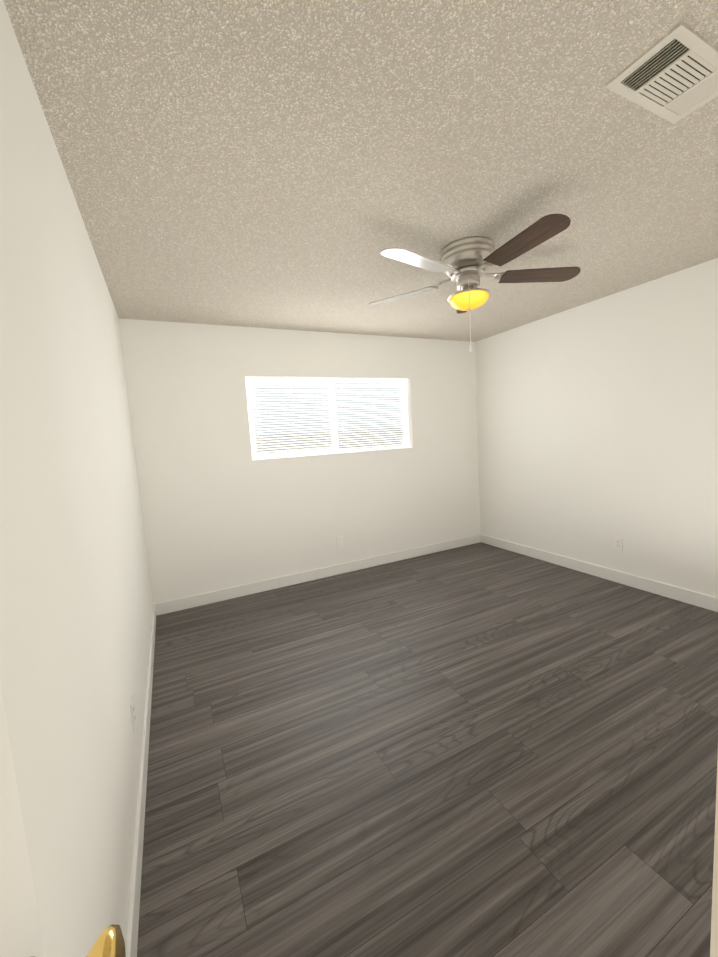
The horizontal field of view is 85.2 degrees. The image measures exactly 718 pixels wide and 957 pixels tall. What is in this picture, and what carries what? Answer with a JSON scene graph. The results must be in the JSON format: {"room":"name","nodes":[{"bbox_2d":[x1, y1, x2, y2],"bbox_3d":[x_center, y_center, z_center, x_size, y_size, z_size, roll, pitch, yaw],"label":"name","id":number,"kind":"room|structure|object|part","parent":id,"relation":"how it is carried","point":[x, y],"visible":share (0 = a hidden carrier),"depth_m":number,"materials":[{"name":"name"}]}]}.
{"room":"empty bedroom","nodes":[
{"label":"empty bedroom","id":0,"kind":"room"},
{"bbox_2d":[0,0,152,956],"bbox_3d":[-0.983,0.100,1.349,0.150,2.440,4.350,-6,7,-26],"label":"wall","id":1,"kind":"structure","parent":0,"point":[76,605],"depth_m":0.91,"materials":[{"name":"paint"}]},
{"bbox_2d":[0,686,45,956],"bbox_3d":[-0.160,0.392,0.007,0.035,2.018,0.760,-6,7,-24],"label":"door","id":2,"kind":"structure","parent":1,"relation":"in","point":[20,931],"depth_m":0.33,"materials":[{"name":"white paint"}]},
{"bbox_2d":[31,924,125,956],"bbox_3d":[-0.277,0.429,0.328,0.142,0.068,0.106,-6,7,-24],"label":"door handle","id":3,"kind":"object","parent":2,"relation":"attached to","point":[109,941],"depth_m":0.34,"materials":[{"name":"gold metal"}]},
{"bbox_2d":[130,695,135,731],"bbox_3d":[-0.908,0.946,1.573,0.007,0.114,0.070,-6,7,-26],"label":"electrical outlet","id":4,"kind":"object","parent":1,"relation":"attached to","point":[132,708],"visible":1,"depth_m":1.56,"materials":[{"name":"white plastic"}]},
{"bbox_2d":[125,604,155,956],"bbox_3d":[-0.839,1.250,1.507,0.013,0.105,4.050,-6,7,-26],"label":"baseboard","id":5,"kind":"structure","parent":1,"relation":"attached to","point":[132,924],"depth_m":1.39,"materials":[{"name":"white paint"}]},
{"bbox_2d":[119,318,480,603],"bbox_3d":[-0.211,-0.235,4.053,3.650,2.440,0.150,-6,7,-26],"label":"wall","id":6,"kind":"structure","parent":0,"point":[221,509],"depth_m":3.69,"materials":[{"name":"paint"}]},
{"bbox_2d":[155,534,480,614],"bbox_3d":[-0.103,0.929,4.103,3.624,0.105,0.013,-6,7,-26],"label":"baseboard","id":7,"kind":"structure","parent":6,"relation":"attached to","point":[174,605],"depth_m":3.88,"materials":[{"name":"white paint"}]},
{"bbox_2d":[245,379,413,461],"bbox_3d":[-0.238,-0.632,3.994,1.770,0.776,0.147,-6,7,-26],"label":"window","id":8,"kind":"structure","parent":6,"relation":"in","point":[335,424],"depth_m":4.00,"materials":[{"name":"white"}]},
{"bbox_2d":[245,377,336,459],"bbox_3d":[-0.633,-0.591,3.782,0.858,0.761,0.042,-6,7,-26],"label":"window blind","id":9,"kind":"object","parent":8,"relation":"attached to","point":[253,380],"visible":0.92,"depth_m":3.77,"materials":[{"name":"white plastic"}]},
{"bbox_2d":[334,378,409,452],"bbox_3d":[0.168,-0.681,4.170,0.868,0.761,0.042,-6,7,-26],"label":"window blind","id":10,"kind":"object","parent":8,"relation":"attached to","point":[384,380],"visible":1,"depth_m":4.16,"materials":[{"name":"white plastic"}]},
{"bbox_2d":[3,0,717,341],"bbox_3d":[0.639,-1.363,2.040,3.950,0.120,4.350,-6,7,-26],"label":"ceiling","id":11,"kind":"structure","parent":0,"point":[289,164],"depth_m":1.44,"materials":[{"name":"beige paint"}]},
{"bbox_2d":[369,214,580,351],"bbox_3d":[0.649,-1.023,2.248,1.268,0.601,1.243,-6,7,-26],"label":"fan","id":12,"kind":"object","parent":11,"relation":"hanging from","point":[465,263],"visible":1,"depth_m":2.16,"materials":[{"name":"brown wood"}]},
{"label":"blade","id":13,"kind":"part","parent":12,"relation":"part of","materials":[{"name":"beige wood"}]},
{"bbox_3d":[0.300,-1.116,2.004,0.460,0.006,0.144,-8,18,-39],"label":"blade","id":14,"kind":"part","parent":12,"relation":"part of","materials":[{"name":"white wood"}]},
{"bbox_3d":[0.644,-1.028,2.291,0.228,0.068,0.228,-6,7,-26],"label":"lamp shade","id":15,"kind":"part","parent":12,"relation":"part of","materials":[{"name":"yellow glass"}]},
{"bbox_3d":[0.638,-1.149,2.265,0.540,0.352,0.527,-6,7,-26],"label":"motor","id":16,"kind":"part","parent":12,"relation":"part of","materials":[{"name":"silver metal"}]},
{"bbox_3d":[0.625,-0.922,2.208,0.044,0.412,0.050,-6,7,-26],"label":"pull chain","id":17,"kind":"part","parent":12,"relation":"part of","materials":[{"name":"silver metal"}]},
{"bbox_3d":[0.795,-1.133,1.873,0.144,0.006,0.460,5,3,-22],"label":"blade","id":18,"kind":"part","parent":12,"relation":"part of","materials":[{"name":"brown wood"}]},
{"label":"blade","id":19,"kind":"part","parent":12,"relation":"part of","materials":[{"name":"brown wood"}]},
{"bbox_2d":[606,22,717,123],"bbox_3d":[0.985,-1.230,1.209,0.390,0.012,0.200,-6,7,-26],"label":"ceiling vent","id":20,"kind":"object","parent":11,"relation":"in","point":[671,76],"visible":1,"depth_m":1.19,"materials":[{"name":"beige paint"}]},
{"bbox_2d":[137,542,717,956],"bbox_3d":[0.795,1.168,2.308,3.950,0.100,4.350,-6,7,-26],"label":"floor","id":21,"kind":"structure","parent":0,"point":[480,749],"depth_m":1.64,"materials":[{"name":"plastic"}]},
{"bbox_2d":[475,258,717,597],"bbox_3d":[2.265,-0.309,3.308,0.150,2.440,3.661,-6,7,-26],"label":"wall","id":22,"kind":"structure","parent":0,"point":[597,422],"depth_m":3.32,"materials":[{"name":"paint"}]},
{"bbox_2d":[480,534,717,611],"bbox_3d":[2.271,0.859,3.382,0.013,0.105,3.391,-6,7,-26],"label":"baseboard","id":23,"kind":"structure","parent":22,"relation":"attached to","point":[705,601],"depth_m":3.42,"materials":[{"name":"white paint"}]},
{"bbox_2d":[614,537,622,550],"bbox_3d":[2.242,0.566,3.378,0.007,0.114,0.070,-6,7,-26],"label":"electrical outlet","id":24,"kind":"object","parent":22,"relation":"attached to","point":[618,543],"visible":1,"depth_m":3.37,"materials":[{"name":"white plastic"}]},
{"bbox_2d":[710,759,717,956],"bbox_3d":[0.737,0.104,0.304,0.120,2.440,0.659,-6,7,-26],"label":"wall","id":25,"kind":"structure","parent":0,"point":[714,937],"depth_m":0.63,"materials":[{"name":"paint"}]},
{"label":"outside","id":26,"kind":"structure","parent":0,"visible":0},
{"bbox_2d":[251,383,401,448],"bbox_3d":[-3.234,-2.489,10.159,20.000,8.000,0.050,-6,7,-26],"label":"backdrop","id":27,"kind":"structure","parent":26,"point":[325,410],"depth_m":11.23,"materials":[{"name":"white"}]},
{"bbox_3d":[-1.513,0.970,7.419,20.000,0.100,6.840,-6,7,-26],"label":"ground","id":28,"kind":"structure","parent":0,"visible":0},
{"bbox_2d":[255,428,402,453],"bbox_3d":[-1.768,0.021,7.724,10.000,1.750,0.060,-6,7,-26],"label":"fence","id":29,"kind":"object","parent":28,"relation":"on","point":[329,441],"depth_m":8.18,"materials":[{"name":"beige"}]}
]}

